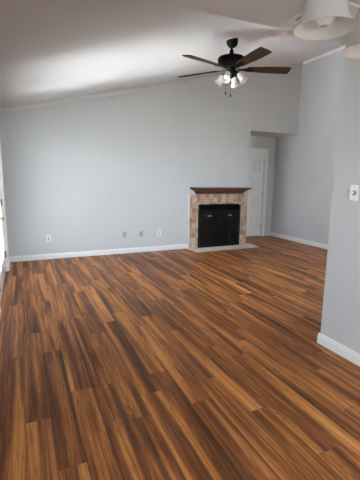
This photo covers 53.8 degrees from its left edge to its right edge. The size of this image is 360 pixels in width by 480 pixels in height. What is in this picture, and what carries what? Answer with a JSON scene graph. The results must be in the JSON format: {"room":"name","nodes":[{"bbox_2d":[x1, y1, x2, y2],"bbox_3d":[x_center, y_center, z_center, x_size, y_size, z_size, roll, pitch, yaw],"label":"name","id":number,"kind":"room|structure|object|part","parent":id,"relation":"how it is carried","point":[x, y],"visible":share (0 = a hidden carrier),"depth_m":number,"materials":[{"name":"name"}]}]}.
{"room":"living room","nodes":[
{"label":"living room","id":0,"kind":"room"},
{"bbox_2d":[0,142,8,253],"bbox_3d":[-1.062,-0.097,1.611,0.120,2.504,9.230,-4,11,-24],"label":"wall","id":1,"kind":"structure","parent":0,"point":[0,142],"depth_m":5.75,"materials":[{"name":"grey paint"}]},
{"bbox_2d":[0,147,9,308],"bbox_3d":[-2.301,-0.417,4.425,0.185,2.122,1.924,-4,11,-24],"label":"door","id":2,"kind":"structure","parent":1,"relation":"in","point":[4,256],"depth_m":5.20,"materials":[{"name":"white paint"}]},
{"bbox_2d":[0,66,301,256],"bbox_3d":[-0.189,-1.779,6.894,6.150,3.988,0.120,-4,11,-24],"label":"wall","id":3,"kind":"structure","parent":0,"point":[84,174],"depth_m":6.47,"materials":[{"name":"grey paint"}]},
{"bbox_2d":[46,235,50,241],"bbox_3d":[-2.296,-0.025,6.194,0.072,0.116,0.009,-4,11,-24],"label":"wall outlet","id":4,"kind":"object","parent":3,"relation":"attached to","point":[48,237],"visible":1,"depth_m":6.19,"materials":[{"name":"white plastic"}]},
{"bbox_2d":[10,244,186,261],"bbox_3d":[-1.369,0.228,6.654,3.315,0.095,0.016,-4,11,-24],"label":"baseboard","id":5,"kind":"structure","parent":3,"relation":"attached to","point":[179,246],"depth_m":6.55,"materials":[{"name":"white paint"}]},
{"bbox_2d":[0,62,302,113],"bbox_3d":[-0.081,-2.926,6.643,6.045,1.535,0.041,-4,11,-24],"label":"trim","id":6,"kind":"structure","parent":3,"relation":"attached to","point":[94,96],"depth_m":6.22,"materials":[{"name":"grey paint"}]},
{"bbox_2d":[192,108,250,193],"bbox_3d":[0.872,-1.784,7.301,1.345,1.680,0.004,-4,11,-24],"label":"wall","id":7,"kind":"structure","parent":3,"relation":"attached to","point":[221,139],"depth_m":7.27,"materials":[{"name":"grey paint"}]},
{"bbox_2d":[0,0,344,108],"bbox_3d":[0.722,-2.648,4.682,6.150,1.624,4.310,-4,11,-24],"label":"ceiling","id":8,"kind":"structure","parent":0,"point":[51,50],"depth_m":3.83,"materials":[{"name":"grey paint"}]},
{"bbox_2d":[178,38,290,96],"bbox_3d":[0.658,-2.155,4.431,1.473,0.708,1.419,-4,11,-24],"label":"ceiling fan","id":9,"kind":"object","parent":8,"relation":"hanging from","point":[231,61],"visible":1,"depth_m":4.39,"materials":[{"name":"black metal"}]},
{"bbox_3d":[0.236,-2.211,4.730,0.554,0.040,0.154,7,12,31],"label":"blade","id":10,"kind":"part","parent":9,"relation":"part of","materials":[{"name":"brown wood"}]},
{"bbox_3d":[0.275,-2.112,4.173,0.554,0.040,0.154,-8,13,-39],"label":"blade","id":11,"kind":"part","parent":9,"relation":"part of","materials":[{"name":"brown wood"}]},
{"bbox_3d":[0.498,-2.051,4.574,0.130,0.147,0.136,-4,11,-24],"label":"lamp shade","id":12,"kind":"part","parent":9,"relation":"part of","materials":[{"name":"white glass"}]},
{"bbox_3d":[0.569,-2.012,4.357,0.136,0.147,0.130,-4,11,-24],"label":"lamp shade","id":13,"kind":"part","parent":9,"relation":"part of","materials":[{"name":"white glass"}]},
{"bbox_3d":[0.717,-2.061,4.644,0.136,0.147,0.130,-4,11,-24],"label":"lamp shade","id":14,"kind":"part","parent":9,"relation":"part of","materials":[{"name":"white glass"}]},
{"bbox_3d":[0.788,-2.022,4.428,0.130,0.147,0.136,-4,11,-24],"label":"lamp shade","id":15,"kind":"part","parent":9,"relation":"part of","materials":[{"name":"white glass"}]},
{"bbox_3d":[0.818,-2.082,4.037,0.160,0.040,0.556,-4,11,-24],"label":"blade","id":16,"kind":"part","parent":9,"relation":"part of","materials":[{"name":"brown wood"}]},
{"bbox_3d":[1.125,-2.162,4.511,0.554,0.040,0.154,0,10,-4],"label":"blade","id":17,"kind":"part","parent":9,"relation":"part of","materials":[{"name":"brown wood"}]},
{"bbox_2d":[0,236,359,479],"bbox_3d":[1.485,0.920,3.493,6.140,0.100,9.980,-4,11,-24],"label":"floor","id":18,"kind":"structure","parent":0,"point":[176,364],"depth_m":2.70,"materials":[{"name":"brown wood"}]},
{"bbox_2d":[187,194,257,252],"bbox_3d":[0.835,-0.427,7.576,1.555,1.112,1.005,-4,11,-24],"label":"fireplace","id":19,"kind":"object","parent":18,"relation":"on","point":[216,222],"visible":1,"depth_m":7.40,"materials":[{"name":"tile"}]},
{"bbox_3d":[0.509,-0.217,7.321,0.187,0.644,0.005,-4,11,-24],"label":"glass pane","id":20,"kind":"part","parent":19,"relation":"part of","materials":[{"name":"black glass"}]},
{"bbox_3d":[0.509,-0.217,7.322,0.227,0.684,0.018,-4,11,-24],"label":"glass door","id":21,"kind":"part","parent":19,"relation":"part of","materials":[{"name":"black glass"}]},
{"bbox_3d":[0.720,-0.231,7.414,0.227,0.684,0.018,-4,11,-24],"label":"glass door","id":22,"kind":"part","parent":19,"relation":"part of","materials":[{"name":"black glass"}]},
{"bbox_3d":[0.720,-0.231,7.414,0.187,0.644,0.005,-4,11,-24],"label":"glass pane","id":23,"kind":"part","parent":19,"relation":"part of","materials":[{"name":"black glass"}]},
{"bbox_3d":[0.825,-0.311,7.462,1.004,0.895,0.050,-4,11,-24],"label":"door frame","id":24,"kind":"part","parent":19,"relation":"part of","materials":[{"name":"black metal"}]},
{"bbox_2d":[190,187,251,193],"bbox_3d":[0.859,-1.017,7.327,1.360,0.136,0.190,-4,11,-24],"label":"mantel shelf","id":25,"kind":"object","parent":19,"relation":"on","point":[198,190],"visible":0.99,"depth_m":7.28,"materials":[{"name":"brown wood"}]},
{"bbox_3d":[0.931,-0.245,7.507,0.227,0.684,0.018,-4,11,-24],"label":"glass door","id":26,"kind":"part","parent":19,"relation":"part of","materials":[{"name":"black glass"}]},
{"bbox_3d":[0.932,-0.245,7.506,0.187,0.644,0.005,-4,11,-24],"label":"glass pane","id":27,"kind":"part","parent":19,"relation":"part of","materials":[{"name":"black glass"}]},
{"bbox_3d":[1.143,-0.259,7.599,0.227,0.684,0.018,-4,11,-24],"label":"glass door","id":28,"kind":"part","parent":19,"relation":"part of","materials":[{"name":"black glass"}]},
{"bbox_3d":[1.143,-0.259,7.599,0.187,0.644,0.005,-4,11,-24],"label":"glass pane","id":29,"kind":"part","parent":19,"relation":"part of","materials":[{"name":"black glass"}]},
{"bbox_2d":[153,0,359,42],"bbox_3d":[1.023,-1.094,-0.029,2.740,0.120,4.920,-4,11,-24],"label":"ceiling","id":30,"kind":"structure","parent":0,"point":[272,13],"depth_m":2.21,"materials":[{"name":"grey paint"}]},
{"bbox_2d":[286,2,359,23],"bbox_3d":[0.943,-1.435,2.271,0.360,0.014,0.360,-4,11,-24],"label":"ceiling vent","id":31,"kind":"object","parent":30,"relation":"in","point":[353,8],"visible":0.27,"depth_m":2.24,"materials":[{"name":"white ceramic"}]},
{"bbox_2d":[292,0,359,58],"bbox_3d":[0.578,-0.846,0.780,0.533,0.662,0.541,-4,11,-24],"label":"chandelier","id":32,"kind":"object","parent":30,"relation":"hanging from","point":[320,19],"visible":1,"depth_m":0.91,"materials":[{"name":"white glass"}]},
{"bbox_3d":[0.364,-0.599,0.884,0.153,0.135,0.153,-4,11,-24],"label":"lamp shade","id":33,"kind":"part","parent":32,"relation":"part of","materials":[{"name":"white glass"}]},
{"bbox_3d":[0.364,-0.587,0.886,0.052,0.099,0.052,-4,11,-24],"label":"bulb","id":34,"kind":"part","parent":32,"relation":"part of","materials":[{"name":"white glass"}]},
{"bbox_3d":[0.557,-0.622,1.027,0.153,0.135,0.153,-4,11,-24],"label":"lamp shade","id":35,"kind":"part","parent":32,"relation":"part of","materials":[{"name":"white glass"}]},
{"bbox_2d":[250,136,275,235],"bbox_3d":[1.676,-1.330,8.648,1.390,2.534,0.120,-4,11,-24],"label":"wall","id":36,"kind":"structure","parent":0,"point":[263,142],"depth_m":8.76,"materials":[{"name":"grey paint"}]},
{"bbox_2d":[246,148,268,236],"bbox_3d":[1.695,-1.138,8.664,0.945,2.150,0.170,-4,11,-24],"label":"door","id":37,"kind":"structure","parent":36,"relation":"in","point":[258,159],"depth_m":8.73,"materials":[{"name":"white paint"}]},
{"bbox_3d":[1.829,-0.486,8.848,0.212,0.325,0.021,-4,11,-24],"label":"panel","id":38,"kind":"part","parent":37,"relation":"part of","materials":[{"name":"white paint"}]},
{"bbox_3d":[1.834,-0.929,8.769,0.212,0.325,0.021,-4,11,-24],"label":"panel","id":39,"kind":"part","parent":37,"relation":"part of","materials":[{"name":"white paint"}]},
{"bbox_3d":[1.839,-1.372,8.690,0.212,0.325,0.021,-4,11,-24],"label":"panel","id":40,"kind":"part","parent":37,"relation":"part of","materials":[{"name":"white paint"}]},
{"bbox_3d":[1.844,-1.815,8.612,0.212,0.325,0.021,-4,11,-24],"label":"panel","id":41,"kind":"part","parent":37,"relation":"part of","materials":[{"name":"white paint"}]},
{"bbox_2d":[250,131,291,136],"bbox_3d":[1.817,-2.477,8.152,1.390,0.100,0.750,-4,11,-24],"label":"ceiling","id":42,"kind":"structure","parent":0,"point":[252,133],"depth_m":8.14,"materials":[{"name":"grey paint"}]},
{"bbox_2d":[271,49,343,244],"bbox_3d":[3.423,-1.666,6.494,0.120,3.988,5.300,-4,11,-24],"label":"wall","id":43,"kind":"structure","parent":0,"point":[304,166],"depth_m":7.65,"materials":[{"name":"grey paint"}]},
{"bbox_2d":[303,45,344,64],"bbox_3d":[3.526,-3.488,5.790,0.034,0.052,4.310,-4,11,-24],"label":"trim","id":44,"kind":"structure","parent":43,"relation":"attached to","point":[342,47],"depth_m":7.14,"materials":[{"name":"white paint"}]},
{"bbox_2d":[321,42,359,353],"bbox_3d":[2.295,-0.224,0.769,0.120,3.125,4.800,-4,11,-24],"label":"wall","id":45,"kind":"structure","parent":0,"point":[340,322],"depth_m":2.83,"materials":[{"name":"grey paint"}]},
{"bbox_2d":[349,185,358,200],"bbox_3d":[1.339,-0.365,2.742,0.032,0.118,0.074,-4,11,-24],"label":"dimmer switch","id":46,"kind":"object","parent":45,"relation":"attached to","point":[354,190],"visible":1,"depth_m":2.73,"materials":[{"name":"white plastic"}]},
{"bbox_3d":[1.336,-0.365,2.741,0.025,0.043,0.043,-4,11,-24],"label":"knob","id":47,"kind":"part","parent":46,"relation":"part of","materials":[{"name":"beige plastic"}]}
]}

